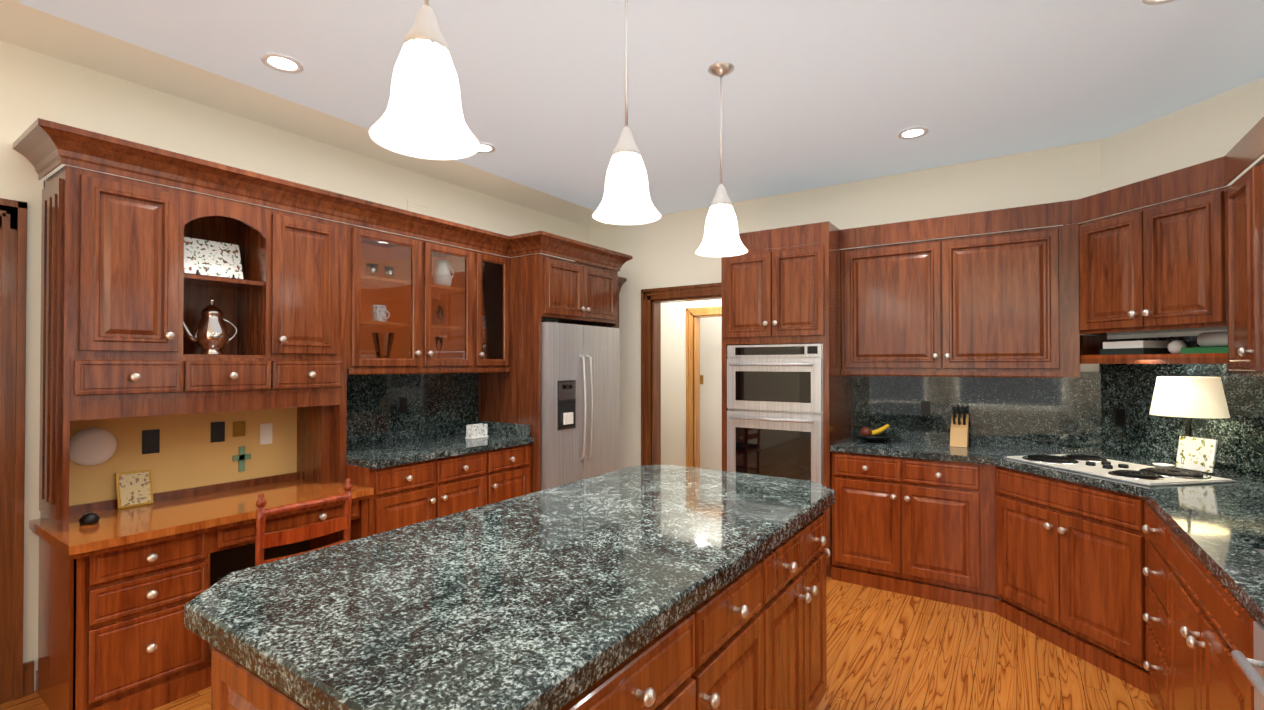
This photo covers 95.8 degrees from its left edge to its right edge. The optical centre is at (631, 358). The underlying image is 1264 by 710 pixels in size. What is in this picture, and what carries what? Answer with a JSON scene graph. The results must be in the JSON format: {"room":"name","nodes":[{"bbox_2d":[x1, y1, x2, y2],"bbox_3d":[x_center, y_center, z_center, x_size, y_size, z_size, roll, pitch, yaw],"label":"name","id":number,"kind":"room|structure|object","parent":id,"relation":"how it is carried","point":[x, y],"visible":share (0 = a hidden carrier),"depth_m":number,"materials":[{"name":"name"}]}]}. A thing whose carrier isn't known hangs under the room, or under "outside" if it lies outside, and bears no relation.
{"room":"kitchen","nodes":[
{"label":"kitchen","id":0,"kind":"room"},
{"bbox_2d":[0,40,588,690],"bbox_3d":[-2.744,0.052,2.596,0.120,2.880,8.260,0,-1,34],"label":"wall","id":1,"kind":"structure","parent":0,"point":[34,86],"depth_m":2.89,"materials":[{"name":"beige paint"}]},
{"bbox_2d":[0,198,33,703],"bbox_3d":[-3.083,0.395,2.072,0.160,2.185,1.267,0,-1,34],"label":"door frame","id":2,"kind":"structure","parent":1,"relation":"attached to","point":[16,677],"depth_m":2.50,"materials":[{"name":"brown wood"}]},
{"bbox_2d":[13,118,632,292],"bbox_3d":[-1.261,-0.801,3.977,0.785,0.270,4.071,0,-1,34],"label":"crown molding","id":3,"kind":"structure","parent":1,"relation":"attached to","point":[44,147],"depth_m":2.96,"materials":[{"name":"brown wood"}]},
{"bbox_2d":[407,200,428,215],"bbox_3d":[-1.576,-1.073,4.207,0.012,0.160,0.180,0,-1,34],"label":"air vent","id":4,"kind":"object","parent":1,"relation":"in","point":[417,207],"visible":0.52,"depth_m":4.20,"materials":[{"name":"beige paint"}]},
{"bbox_2d":[474,420,529,435],"bbox_3d":[-1.016,0.547,4.471,0.580,0.095,0.025,0,-1,34],"label":"backsplash","id":5,"kind":"structure","parent":1,"relation":"attached to","point":[499,428],"depth_m":4.42,"materials":[{"name":"grey stone"}]},
{"bbox_2d":[509,253,618,324],"bbox_3d":[-0.672,-0.552,4.883,0.740,0.470,0.958,0,-1,34],"label":"upper cabinet","id":6,"kind":"object","parent":1,"relation":"attached to","point":[547,287],"depth_m":4.47,"materials":[{"name":"brown wood"}]},
{"bbox_2d":[435,337,442,357],"bbox_3d":[-1.378,-0.056,4.075,0.060,0.200,0.060,0,-1,34],"label":"glass","id":7,"kind":"object","parent":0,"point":[438,338],"depth_m":4.06,"materials":[{"name":"white"}]},
{"bbox_2d":[0,576,1154,709],"bbox_3d":[-1.166,1.523,3.252,8.140,0.050,11.140,0,-1,34],"label":"floor","id":8,"kind":"structure","parent":0,"point":[887,650],"depth_m":2.77,"materials":[{"name":"brown wood"}]},
{"bbox_2d":[29,165,373,709],"bbox_3d":[-2.073,0.345,2.885,0.655,2.300,1.245,0,-1,34],"label":"tall cabinet","id":9,"kind":"object","parent":8,"relation":"on","point":[124,362],"visible":0.98,"depth_m":2.63,"materials":[{"name":"brown wood"}]},
{"bbox_2d":[79,513,99,524],"bbox_3d":[-2.373,0.697,2.496,0.070,0.045,0.070,0,-1,34],"label":"computer mouse","id":10,"kind":"object","parent":9,"relation":"on","point":[89,518],"visible":1,"depth_m":2.48,"materials":[{"name":"black plastic"}]},
{"bbox_2d":[69,428,116,465],"bbox_3d":[-2.562,0.418,2.711,0.012,0.180,0.180,0,-1,34],"label":"plaque","id":11,"kind":"object","parent":9,"relation":"attached to","point":[92,446],"visible":0.94,"depth_m":2.71,"materials":[{"name":"white ceramic"}]},
{"bbox_2d":[115,469,153,508],"bbox_3d":[-2.459,0.640,2.820,0.058,0.165,0.135,0,-1,34],"label":"picture","id":12,"kind":"object","parent":9,"relation":"on","point":[133,488],"visible":1,"depth_m":2.81,"materials":[{"name":"beige paper"}]},
{"bbox_2d":[142,429,159,453],"bbox_3d":[-2.439,0.420,2.893,0.012,0.120,0.070,0,-1,34],"label":"switch plate","id":13,"kind":"object","parent":9,"relation":"attached to","point":[150,441],"depth_m":2.89,"materials":[{"name":"black plastic"}]},
{"bbox_2d":[183,297,237,354],"bbox_3d":[-2.195,-0.171,2.962,0.156,0.300,0.262,0,-1,34],"label":"coffee pot","id":14,"kind":"object","parent":9,"relation":"in","point":[210,335],"visible":0.9,"depth_m":2.93,"materials":[{"name":"silver"}]},
{"bbox_2d":[184,237,242,278],"bbox_3d":[-2.172,-0.515,2.962,0.122,0.205,0.260,0,-1,34],"label":"picture","id":15,"kind":"object","parent":9,"relation":"in","point":[210,258],"visible":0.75,"depth_m":2.96,"materials":[{"name":"white"}]},
{"bbox_2d":[211,421,224,442],"bbox_3d":[-2.277,0.403,3.137,0.006,0.110,0.065,0,-1,34],"label":"switch plate","id":16,"kind":"object","parent":9,"relation":"attached to","point":[217,428],"depth_m":3.13,"materials":[{"name":"black plastic"}]},
{"bbox_2d":[233,421,244,436],"bbox_3d":[-2.218,0.396,3.222,0.008,0.085,0.060,0,-1,34],"label":"framed picture","id":17,"kind":"object","parent":9,"relation":"attached to","point":[238,426],"depth_m":3.22,"materials":[{"name":"gold metal"}]},
{"bbox_2d":[232,446,250,471],"bbox_3d":[-2.211,0.568,3.232,0.008,0.140,0.090,0,-1,34],"label":"cross","id":18,"kind":"object","parent":9,"relation":"attached to","point":[242,456],"depth_m":3.23,"materials":[{"name":"green metal"}]},
{"bbox_2d":[260,423,271,444],"bbox_3d":[-2.141,0.439,3.341,0.002,0.120,0.065,0,-1,34],"label":"framed picture","id":19,"kind":"object","parent":9,"relation":"attached to","point":[265,434],"depth_m":3.34,"materials":[{"name":"white paper"}]},
{"bbox_2d":[217,478,352,581],"bbox_3d":[-1.633,1.032,2.692,0.480,0.922,0.420,0,-1,34],"label":"desk chair","id":20,"kind":"object","parent":8,"relation":"on","point":[288,536],"visible":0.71,"depth_m":2.53,"materials":[{"name":"brown wood"}]},
{"bbox_2d":[346,452,489,535],"bbox_3d":[-1.494,1.065,3.758,0.625,0.875,0.857,0,-1,34],"label":"base cabinet","id":21,"kind":"object","parent":8,"relation":"on","point":[404,495],"depth_m":3.51,"materials":[{"name":"brown wood"}]},
{"bbox_2d":[346,432,533,467],"bbox_3d":[-1.356,0.610,3.934,0.620,0.040,1.296,0,-1,34],"label":"countertop","id":22,"kind":"structure","parent":21,"relation":"on","point":[434,447],"depth_m":3.77,"materials":[{"name":"grey stone"}]},
{"bbox_2d":[365,263,383,276],"bbox_3d":[-1.675,-0.562,3.677,0.083,0.090,0.083,0,-1,22],"label":"cup","id":23,"kind":"object","parent":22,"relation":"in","point":[374,272],"depth_m":3.65,"materials":[{"name":"white"}]},
{"bbox_2d":[372,305,389,321],"bbox_3d":[-1.638,-0.292,3.730,0.090,0.110,0.123,0,-1,34],"label":"mug","id":24,"kind":"object","parent":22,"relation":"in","point":[375,315],"depth_m":3.68,"materials":[{"name":"white ceramic"}]},
{"bbox_2d":[372,332,394,357],"bbox_3d":[-1.631,-0.064,3.739,0.140,0.210,0.140,0,-1,34],"label":"crystal vase","id":25,"kind":"object","parent":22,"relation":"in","point":[374,335],"depth_m":3.71,"materials":[{"name":"clear glass"}]},
{"bbox_2d":[384,266,395,278],"bbox_3d":[-1.608,-0.561,3.777,0.083,0.090,0.083,0,-1,22],"label":"cup","id":26,"kind":"object","parent":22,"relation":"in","point":[391,268],"depth_m":3.75,"materials":[{"name":"white"}]},
{"bbox_2d":[423,298,445,324],"bbox_3d":[-1.452,-0.339,4.177,0.018,0.210,0.210,0,-1,34],"label":"platter","id":27,"kind":"object","parent":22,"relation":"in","point":[433,308],"depth_m":4.20,"materials":[{"name":"white"}]},
{"bbox_2d":[432,260,453,286],"bbox_3d":[-1.361,-0.608,4.140,0.136,0.190,0.174,0,-1,34],"label":"pitcher","id":28,"kind":"object","parent":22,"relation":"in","point":[443,282],"depth_m":4.08,"materials":[{"name":"white ceramic"}]},
{"bbox_2d":[465,423,487,438],"bbox_3d":[-1.161,0.541,4.273,0.070,0.100,0.160,0,-1,34],"label":"napkin holder","id":29,"kind":"object","parent":22,"relation":"on","point":[474,431],"visible":1,"depth_m":4.25,"materials":[{"name":"white ceramic"}]},
{"bbox_2d":[490,444,530,503],"bbox_3d":[-1.130,1.070,4.294,0.625,0.875,0.439,0,-1,34],"label":"base cabinet","id":30,"kind":"object","parent":8,"relation":"on","point":[510,468],"depth_m":4.11,"materials":[{"name":"brown wood"}]},
{"bbox_2d":[211,501,835,709],"bbox_3d":[-0.075,1.049,1.915,1.049,0.874,2.066,0,-1,34],"label":"kitchen island","id":31,"kind":"object","parent":8,"relation":"on","point":[759,642],"depth_m":1.60,"materials":[{"name":"wood"}]},
{"bbox_2d":[184,465,835,709],"bbox_3d":[-0.085,0.581,1.941,1.030,0.060,2.130,0,-1,34],"label":"island countertop","id":32,"kind":"structure","parent":31,"relation":"on","point":[522,602],"depth_m":1.34,"materials":[{"name":"grey stone"}]},
{"bbox_2d":[541,320,619,489],"bbox_3d":[-0.632,0.607,4.845,0.776,1.788,0.930,0,-1,34],"label":"fridge","id":33,"kind":"object","parent":8,"relation":"on","point":[580,402],"visible":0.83,"depth_m":4.57,"materials":[{"name":"grey metal"}]},
{"bbox_2d":[721,242,851,576],"bbox_3d":[1.176,0.358,4.346,0.798,2.300,0.709,0,-1,34],"label":"tall cabinet","id":34,"kind":"object","parent":8,"relation":"on","point":[786,295],"visible":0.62,"depth_m":4.06,"materials":[{"name":"brown wood"}]},
{"bbox_2d":[727,344,822,484],"bbox_3d":[1.009,0.479,4.098,0.708,1.163,0.137,0,-1,34],"label":"double oven","id":35,"kind":"object","parent":34,"relation":"in","point":[775,411],"visible":0.88,"depth_m":4.07,"materials":[{"name":"silver metal"}]},
{"bbox_2d":[830,157,1263,709],"bbox_3d":[0.958,0.331,1.336,2.215,2.300,5.937,0,-1,34],"label":"kitchen cabinets","id":36,"kind":"object","parent":8,"relation":"on","point":[1156,593],"visible":0.96,"depth_m":3.26,"materials":[{"name":"brown wood"}]},
{"bbox_2d":[851,432,896,441],"bbox_3d":[1.740,0.567,4.105,0.310,0.045,0.310,0,-1,34],"label":"fruit bowl","id":37,"kind":"object","parent":36,"relation":"on","point":[880,437],"visible":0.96,"depth_m":4.05,"materials":[{"name":"grey"}]},
{"bbox_2d":[860,427,871,436],"bbox_3d":[1.673,0.527,4.078,0.080,0.076,0.080,0,-1,34],"label":"fruit","id":38,"kind":"object","parent":37,"relation":"in","point":[865,431],"visible":0.81,"depth_m":4.05,"materials":[{"name":"brown food"}]},
{"bbox_2d":[871,424,889,435],"bbox_3d":[1.767,0.513,4.144,0.186,0.088,0.092,0,-1,34],"label":"bananas","id":39,"kind":"object","parent":37,"relation":"in","point":[880,430],"visible":0.69,"depth_m":4.10,"materials":[{"name":"yellow food"}]},
{"bbox_2d":[950,407,968,447],"bbox_3d":[2.220,0.457,3.870,0.100,0.262,0.170,0,-1,34],"label":"knife block","id":40,"kind":"object","parent":36,"relation":"on","point":[959,433],"visible":1,"depth_m":3.85,"materials":[{"name":"brown wood"}]},
{"bbox_2d":[739,117,1263,250],"bbox_3d":[0.947,-0.882,2.279,2.753,0.140,4.406,0,-1,34],"label":"crown molding","id":41,"kind":"structure","parent":36,"relation":"attached to","point":[1241,155],"depth_m":3.47,"materials":[{"name":"brown wood"}]},
{"bbox_2d":[1003,454,1236,485],"bbox_3d":[2.508,0.564,3.013,0.500,0.031,0.800,0,-1,-11],"label":"cooktop","id":42,"kind":"object","parent":36,"relation":"in","point":[1140,474],"visible":1,"depth_m":2.87,"materials":[{"name":"silver metal"}]},
{"bbox_2d":[1152,463,1174,467],"bbox_3d":[2.833,0.571,3.042,0.089,0.018,0.089,0,-1,34],"label":"dish","id":43,"kind":"object","parent":36,"relation":"on","point":[1164,465],"visible":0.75,"depth_m":3.04,"materials":[{"name":"white ceramic"}]},
{"bbox_2d":[1100,331,1227,354],"bbox_3d":[2.893,-0.079,3.028,0.200,0.108,0.660,0,-1,-11],"label":"books","id":44,"kind":"object","parent":36,"relation":"on","point":[1212,342],"visible":0.58,"depth_m":3.11,"materials":[{"name":"grey"}]},
{"bbox_2d":[1167,336,1186,353],"bbox_3d":[2.893,-0.073,3.028,0.073,0.096,0.073,0,-1,34],"label":"bird figurine","id":45,"kind":"object","parent":36,"relation":"on","point":[1174,346],"visible":0.81,"depth_m":3.01,"materials":[{"name":"white ceramic"}]},
{"bbox_2d":[1149,376,1229,471],"bbox_3d":[2.876,0.337,2.950,0.300,0.485,0.300,0,-1,34],"label":"light","id":46,"kind":"object","parent":36,"relation":"on","point":[1188,398],"visible":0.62,"depth_m":2.86,"materials":[{"name":"white fabric"}]},
{"bbox_2d":[1175,434,1217,475],"bbox_3d":[2.833,0.482,2.869,0.069,0.189,0.160,0,-1,-11],"label":"picture","id":47,"kind":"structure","parent":36,"relation":"on","point":[1195,453],"depth_m":2.86,"materials":[{"name":"white"}]},
{"bbox_2d":[0,0,1263,226],"bbox_3d":[-1.166,-1.419,3.279,8.140,0.084,11.140,0,-1,34],"label":"ceiling","id":48,"kind":"structure","parent":0,"point":[824,92],"depth_m":2.76,"materials":[{"name":"beige paint"}]},
{"bbox_2d":[261,53,302,72],"bbox_3d":[-1.631,-1.378,2.664,0.170,0.006,0.170,0,-1,34],"label":"recessed light","id":49,"kind":"object","parent":48,"relation":"in","point":[282,63],"visible":1,"depth_m":2.66,"materials":[{"name":"white"}]},
{"bbox_2d":[369,0,479,159],"bbox_3d":[-0.491,-0.959,1.366,0.250,0.880,0.250,0,-1,34],"label":"pendant light","id":50,"kind":"object","parent":48,"relation":"hanging from","point":[422,117],"visible":1,"depth_m":1.32,"materials":[{"name":"white glass"}]},
{"bbox_2d":[478,142,494,152],"bbox_3d":[-0.974,-1.369,3.704,0.170,0.006,0.170,0,-1,34],"label":"recessed light","id":51,"kind":"object","parent":48,"relation":"in","point":[486,148],"visible":0.65,"depth_m":3.72,"materials":[{"name":"white"}]},
{"bbox_2d":[592,0,660,224],"bbox_3d":[-0.019,-0.953,2.061,0.250,0.880,0.250,0,-1,34],"label":"pendant light","id":52,"kind":"object","parent":48,"relation":"hanging from","point":[626,200],"visible":1,"depth_m":2.01,"materials":[{"name":"white glass"}]},
{"bbox_2d":[695,62,747,256],"bbox_3d":[0.424,-0.947,2.715,0.250,0.880,0.250,0,-1,34],"label":"pendant light","id":53,"kind":"object","parent":48,"relation":"hanging from","point":[721,237],"visible":1,"depth_m":2.67,"materials":[{"name":"white glass"}]},
{"bbox_2d":[898,127,927,138],"bbox_3d":[1.707,-1.371,3.468,0.170,0.006,0.170,0,-1,34],"label":"recessed light","id":54,"kind":"object","parent":48,"relation":"in","point":[913,133],"visible":1,"depth_m":3.46,"materials":[{"name":"white"}]},
{"bbox_2d":[1142,0,1173,4],"bbox_3d":[2.026,-1.383,2.140,0.170,0.006,0.170,0,-1,34],"label":"recessed light","id":55,"kind":"object","parent":48,"relation":"in","point":[1152,2],"visible":1,"depth_m":2.20,"materials":[{"name":"white"}]},
{"bbox_2d":[661,299,721,470],"bbox_3d":[1.369,0.086,6.234,3.800,2.880,0.120,0,-1,34],"label":"wall","id":56,"kind":"structure","parent":0,"point":[673,383],"depth_m":6.62,"materials":[{"name":"white paint"}]},
{"bbox_2d":[686,306,721,467],"bbox_3d":[1.054,0.470,6.424,0.930,2.115,0.150,0,-1,34],"label":"door frame","id":57,"kind":"structure","parent":56,"relation":"attached to","point":[694,316],"depth_m":6.61,"materials":[{"name":"brown wood"}]},
{"bbox_2d":[589,140,1100,469],"bbox_3d":[1.308,0.072,4.764,4.150,2.880,0.120,0,-1,34],"label":"wall","id":58,"kind":"structure","parent":0,"point":[663,249],"depth_m":4.51,"materials":[{"name":"beige paint"}]},
{"bbox_2d":[641,283,721,464],"bbox_3d":[0.574,0.424,5.246,1.070,2.185,0.160,0,-1,34],"label":"door frame","id":59,"kind":"structure","parent":58,"relation":"attached to","point":[653,299],"depth_m":5.45,"materials":[{"name":"brown wood"}]},
{"bbox_2d":[1101,77,1263,338],"bbox_3d":[3.105,0.057,3.089,0.120,2.880,1.118,0,-1,-11],"label":"wall","id":60,"kind":"structure","parent":0,"point":[1218,126],"depth_m":3.15,"materials":[{"name":"beige paint"}]}
]}

